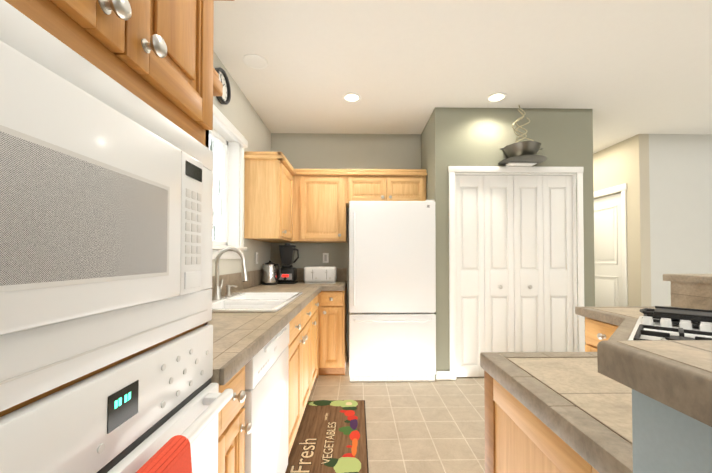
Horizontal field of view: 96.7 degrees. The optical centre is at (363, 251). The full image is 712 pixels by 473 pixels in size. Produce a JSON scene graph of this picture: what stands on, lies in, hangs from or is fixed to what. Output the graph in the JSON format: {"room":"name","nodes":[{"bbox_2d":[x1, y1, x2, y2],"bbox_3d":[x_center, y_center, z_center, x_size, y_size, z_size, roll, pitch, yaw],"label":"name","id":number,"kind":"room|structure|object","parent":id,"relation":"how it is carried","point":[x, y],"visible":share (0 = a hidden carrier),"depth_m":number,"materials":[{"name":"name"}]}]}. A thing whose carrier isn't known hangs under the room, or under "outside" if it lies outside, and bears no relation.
{"room":"kitchen","nodes":[
{"label":"kitchen","id":0,"kind":"room"},
{"bbox_2d":[212,51,270,275],"bbox_3d":[-1.112,-0.130,0.344,0.150,2.680,7.150,0,-1,-1],"label":"wall","id":1,"kind":"structure","parent":0,"point":[239,113],"depth_m":2.92,"materials":[{"name":"paint"}]},
{"bbox_2d":[215,67,230,104],"bbox_3d":[-1.052,-1.226,2.359,0.042,0.246,0.246,0,-1,-1],"label":"wall clock","id":2,"kind":"object","parent":1,"relation":"attached to","point":[224,98],"visible":0.65,"depth_m":2.39,"materials":[{"name":"black plastic"}]},
{"bbox_2d":[209,104,247,258],"bbox_3d":[-1.103,-0.494,2.055,0.201,1.095,1.600,0,-1,-1],"label":"window","id":3,"kind":"structure","parent":1,"relation":"in","point":[226,134],"depth_m":2.75,"materials":[{"name":"white wood"}]},
{"bbox_2d":[244,155,291,242],"bbox_3d":[-0.921,-0.487,3.158,0.333,0.750,0.526,0,-1,-1],"label":"upper cabinet","id":4,"kind":"object","parent":1,"relation":"attached to","point":[286,201],"depth_m":2.90,"materials":[{"name":"brown wood"}]},
{"bbox_2d":[283,300,310,347],"bbox_3d":[-0.424,0.459,2.325,0.020,0.140,1.294,0,-1,-1],"label":"drawer","id":5,"kind":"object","parent":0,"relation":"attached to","point":[297,322],"depth_m":1.96,"materials":[{"name":"brown wood"}]},
{"bbox_2d":[270,133,420,357],"bbox_3d":[-0.142,-0.070,3.862,1.920,2.680,0.150,0,-1,-1],"label":"wall","id":6,"kind":"structure","parent":0,"point":[345,151],"depth_m":3.80,"materials":[{"name":"paint"}]},
{"bbox_2d":[292,167,347,242],"bbox_3d":[-0.487,-0.480,3.579,0.590,0.750,0.412,0,-1,-1],"label":"upper cabinet","id":7,"kind":"object","parent":6,"relation":"attached to","point":[319,196],"depth_m":3.45,"materials":[{"name":"brown wood"}]},
{"bbox_2d":[323,253,328,262],"bbox_3d":[-0.446,0.080,3.760,0.070,0.115,0.007,0,-1,-1],"label":"electrical outlet plate","id":8,"kind":"object","parent":6,"relation":"attached to","point":[325,257],"depth_m":3.76,"materials":[{"name":"white plastic"}]},
{"bbox_2d":[348,171,426,207],"bbox_3d":[0.251,-0.689,3.633,0.887,0.330,0.338,0,-1,-1],"label":"upper cabinet","id":9,"kind":"object","parent":6,"relation":"attached to","point":[362,185],"depth_m":3.47,"materials":[{"name":"brown wood"}]},
{"bbox_2d":[308,358,484,472],"bbox_3d":[2.482,1.284,1.762,7.450,0.100,9.900,0,-1,-1],"label":"floor","id":10,"kind":"structure","parent":0,"point":[437,426],"depth_m":2.31,"materials":[{"name":"tile"}]},
{"bbox_2d":[0,0,233,416],"bbox_3d":[-0.691,0.223,0.515,0.692,1.980,0.810,0,-1,-1],"label":"tall cabinet","id":11,"kind":"object","parent":10,"relation":"on","point":[157,55],"visible":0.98,"depth_m":0.57,"materials":[{"name":"brown wood"}]},
{"bbox_2d":[0,0,212,411],"bbox_3d":[-0.569,-0.046,0.485,0.422,0.434,0.655,0,-1,-1],"label":"microwave","id":12,"kind":"object","parent":11,"relation":"in","point":[106,213],"visible":1,"depth_m":0.41,"materials":[{"name":"white plastic"}]},
{"bbox_2d":[0,325,232,472],"bbox_3d":[-0.629,0.544,0.474,0.642,0.726,0.655,0,-1,-1],"label":"wall oven","id":13,"kind":"object","parent":11,"relation":"in","point":[135,414],"visible":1,"depth_m":0.50,"materials":[{"name":"white enamelled metal"},{"name":"black glass"},{"name":"white plastic"}]},
{"bbox_2d":[136,435,191,472],"bbox_3d":[-0.317,0.489,0.498,0.044,0.340,0.100,0,-1,-1],"label":"hanging towel","id":14,"kind":"object","parent":13,"relation":"hanging from","point":[172,455],"visible":1,"depth_m":0.51,"materials":[{"name":"red fabric"}]},
{"bbox_2d":[211,348,254,472],"bbox_3d":[-0.715,0.784,0.936,0.658,0.872,0.247,0,-1,-1],"label":"base cabinet","id":15,"kind":"object","parent":10,"relation":"on","point":[232,428],"depth_m":0.94,"materials":[{"name":"brown wood"}]},
{"bbox_2d":[242,323,288,472],"bbox_3d":[-0.671,0.795,1.354,0.610,0.865,0.579,0,-1,-1],"label":"dishwasher","id":16,"kind":"object","parent":10,"relation":"on","point":[265,406],"visible":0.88,"depth_m":1.27,"materials":[{"name":"white metal"}]},
{"bbox_2d":[255,288,326,411],"bbox_3d":[-0.724,0.816,2.831,0.711,0.872,0.618,0,-1,-1],"label":"base cabinet","id":17,"kind":"object","parent":10,"relation":"on","point":[314,316],"depth_m":2.44,"materials":[{"name":"brown wood"}]},
{"bbox_2d":[207,288,318,379],"bbox_3d":[-0.731,0.346,1.969,0.668,0.038,2.298,0,-1,-1],"label":"countertop","id":18,"kind":"structure","parent":17,"relation":"on","point":[235,334],"depth_m":1.31,"materials":[{"name":"brown tile"}]},
{"bbox_2d":[212,247,247,299],"bbox_3d":[-0.859,0.144,2.124,0.230,0.337,0.222,0,-1,-1],"label":"faucet","id":19,"kind":"object","parent":18,"relation":"on","point":[216,292],"visible":0.98,"depth_m":2.04,"materials":[{"name":"silver metal"}]},
{"bbox_2d":[212,292,301,311],"bbox_3d":[-0.724,0.412,2.062,0.520,0.200,0.800,0,-1,-1],"label":"sink","id":20,"kind":"object","parent":18,"relation":"in","point":[255,302],"visible":0.4,"depth_m":2.05,"materials":[{"name":"white ceramic"}]},
{"bbox_2d":[251,280,346,291],"bbox_3d":[-0.640,0.373,3.437,0.906,0.046,0.662,0,-1,-1],"label":"countertop","id":21,"kind":"structure","parent":17,"relation":"on","point":[339,283],"depth_m":3.22,"materials":[{"name":"tile"}]},
{"bbox_2d":[262,261,280,284],"bbox_3d":[-0.963,0.224,3.326,0.207,0.252,0.160,0,-1,-1],"label":"kettle","id":22,"kind":"object","parent":21,"relation":"on","point":[270,277],"visible":1,"depth_m":3.27,"materials":[{"name":"silver metal"}]},
{"bbox_2d":[277,244,298,283],"bbox_3d":[-0.821,0.135,3.497,0.230,0.435,0.217,0,-1,-1],"label":"blender","id":23,"kind":"object","parent":21,"relation":"on","point":[288,274],"visible":0.94,"depth_m":3.43,"materials":[{"name":"black plastic"}]},
{"bbox_2d":[304,266,336,283],"bbox_3d":[-0.471,0.259,3.496,0.350,0.186,0.198,0,-1,-1],"label":"toaster","id":24,"kind":"object","parent":21,"relation":"on","point":[320,274],"visible":1,"depth_m":3.42,"materials":[{"name":"grey"}]},
{"bbox_2d":[285,400,368,472],"bbox_3d":[-0.219,1.233,2.037,0.490,0.011,1.212,0,-1,-1],"label":"rug","id":25,"kind":"object","parent":10,"relation":"on","point":[331,436],"visible":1,"depth_m":2.06,"materials":[{"name":"brown fabric"}]},
{"bbox_2d":[327,288,346,374],"bbox_3d":[-0.322,0.826,3.446,0.265,0.872,0.640,0,-1,-1],"label":"base cabinet","id":26,"kind":"object","parent":10,"relation":"on","point":[336,298],"depth_m":3.13,"materials":[{"name":"brown wood"}]},
{"bbox_2d":[349,200,435,382],"bbox_3d":[0.276,0.385,3.362,0.834,1.752,0.798,0,-1,-1],"label":"refrigerator","id":27,"kind":"object","parent":10,"relation":"on","point":[392,290],"visible":1,"depth_m":3.03,"materials":[{"name":"white metal"}]},
{"bbox_2d":[480,352,711,472],"bbox_3d":[1.160,0.693,1.047,1.700,1.058,1.640,0,-1,-1],"label":"kitchen island","id":28,"kind":"object","parent":10,"relation":"on","point":[612,398],"depth_m":0.63,"materials":[{"name":"brown wood"}]},
{"bbox_2d":[548,274,711,429],"bbox_3d":[1.289,0.141,0.934,2.006,0.042,1.950,0,-1,-1],"label":"island countertop","id":29,"kind":"structure","parent":28,"relation":"on","point":[675,376],"depth_m":0.37,"materials":[{"name":"brown tile"}]},
{"bbox_2d":[628,314,711,339],"bbox_3d":[1.219,0.281,1.065,0.473,0.058,0.700,-1,-1,44],"label":"cooktop","id":30,"kind":"object","parent":28,"relation":"in","point":[649,327],"visible":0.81,"depth_m":1.12,"materials":[{"name":"white"}]},
{"bbox_2d":[639,306,711,322],"bbox_3d":[1.377,0.256,1.226,0.465,0.027,0.200,-1,-1,44],"label":"griddle","id":31,"kind":"object","parent":30,"relation":"on","point":[693,315],"visible":1,"depth_m":1.27,"materials":[{"name":"black metal"}]},
{"bbox_2d":[421,120,428,199],"bbox_3d":[0.764,-0.076,3.518,0.120,2.680,0.570,0,-1,-1],"label":"wall","id":32,"kind":"structure","parent":0,"point":[425,133],"depth_m":3.52,"materials":[{"name":"paint"}]},
{"bbox_2d":[213,0,711,153],"bbox_3d":[2.482,-1.496,1.809,7.450,0.100,9.900,0,-1,-1],"label":"ceiling","id":33,"kind":"structure","parent":0,"point":[624,69],"depth_m":2.39,"materials":[{"name":"paint"}]},
{"bbox_2d":[243,54,267,68],"bbox_3d":[-0.815,-1.431,2.397,0.179,0.009,0.179,-1,-1,44],"label":"recessed light","id":34,"kind":"object","parent":33,"relation":"in","point":[254,61],"depth_m":2.39,"materials":[{"name":"white plastic"}]},
{"bbox_2d":[342,93,360,102],"bbox_3d":[-0.105,-1.422,2.940,0.179,0.009,0.179,-1,-1,44],"label":"recessed light","id":35,"kind":"object","parent":33,"relation":"in","point":[348,97],"depth_m":2.93,"materials":[{"name":"white"}]},
{"bbox_2d":[486,92,506,102],"bbox_3d":[1.236,-1.422,2.935,0.179,0.009,0.179,-1,-1,44],"label":"recessed light","id":36,"kind":"object","parent":33,"relation":"in","point":[495,97],"depth_m":2.93,"materials":[{"name":"white"}]},
{"bbox_2d":[429,107,584,378],"bbox_3d":[1.430,-0.082,3.186,1.440,2.680,0.120,0,-1,-1],"label":"wall","id":37,"kind":"structure","parent":0,"point":[470,137],"depth_m":3.14,"materials":[{"name":"paint"}]},
{"bbox_2d":[436,371,449,379],"bbox_3d":[3.356,1.241,4.818,5.348,0.090,3.384,0,-1,-1],"label":"baseboard","id":38,"kind":"structure","parent":37,"relation":"attached to","point":[442,375],"depth_m":3.08,"materials":[{"name":"white wood"}]},
{"bbox_2d":[455,175,573,376],"bbox_3d":[1.508,0.241,3.164,1.190,2.010,0.076,0,-1,-1],"label":"pantry doors","id":39,"kind":"structure","parent":37,"relation":"in","point":[514,271],"depth_m":3.17,"materials":[{"name":"white wood"}]},
{"bbox_2d":[448,166,584,380],"bbox_3d":[1.508,0.212,3.170,1.340,2.092,0.142,0,-1,-1],"label":"door frame","id":40,"kind":"structure","parent":37,"relation":"attached to","point":[578,260],"depth_m":3.12,"materials":[{"name":"white wood"}]},
{"bbox_2d":[506,162,536,165],"bbox_3d":[1.533,-0.843,3.074,0.260,0.012,0.086,0,-1,-1],"label":"ledge","id":41,"kind":"object","parent":37,"relation":"attached to","point":[520,164],"visible":1,"depth_m":3.06,"materials":[{"name":"white"}]},
{"bbox_2d":[498,105,546,164],"bbox_3d":[1.533,-1.135,3.071,0.425,0.572,0.425,0,-1,-1],"label":"decorative bowl","id":42,"kind":"object","parent":41,"relation":"on","point":[522,151],"visible":0.92,"depth_m":2.97,"materials":[{"name":"grey metal"}]},
{"bbox_2d":[581,109,594,343],"bbox_3d":[2.189,-0.053,4.885,0.140,2.680,3.490,0,-1,-1],"label":"wall","id":43,"kind":"structure","parent":0,"point":[586,114],"depth_m":3.15,"materials":[{"name":"paint"}]},
{"bbox_2d":[593,134,650,305],"bbox_3d":[3.353,-0.047,5.222,0.120,2.680,2.860,0,-1,-1],"label":"wall","id":44,"kind":"structure","parent":0,"point":[624,161],"depth_m":3.87,"materials":[{"name":"beige paint"}]},
{"bbox_2d":[594,193,622,305],"bbox_3d":[3.325,0.260,4.439,0.085,2.018,0.790,0,-1,-1],"label":"hall door","id":45,"kind":"structure","parent":44,"relation":"in","point":[608,248],"depth_m":4.30,"materials":[{"name":"white wood"}]},
{"bbox_2d":[594,183,627,305],"bbox_3d":[3.296,0.217,4.441,0.021,2.125,0.960,0,-1,-1],"label":"door frame","id":46,"kind":"structure","parent":44,"relation":"attached to","point":[622,188],"depth_m":4.01,"materials":[{"name":"white wood"}]},
{"bbox_2d":[649,134,711,305],"bbox_3d":[4.803,-0.070,3.879,2.730,2.680,0.120,0,-1,-1],"label":"wall","id":47,"kind":"structure","parent":0,"point":[680,175],"depth_m":3.81,"materials":[{"name":"beige paint"}]},
{"label":"outside","id":48,"kind":"structure","parent":0,"visible":0},
{"bbox_2d":[209,135,221,240],"bbox_3d":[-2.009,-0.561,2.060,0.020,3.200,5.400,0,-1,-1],"label":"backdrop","id":49,"kind":"structure","parent":48,"point":[216,179],"depth_m":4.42,"materials":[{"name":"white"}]}
]}

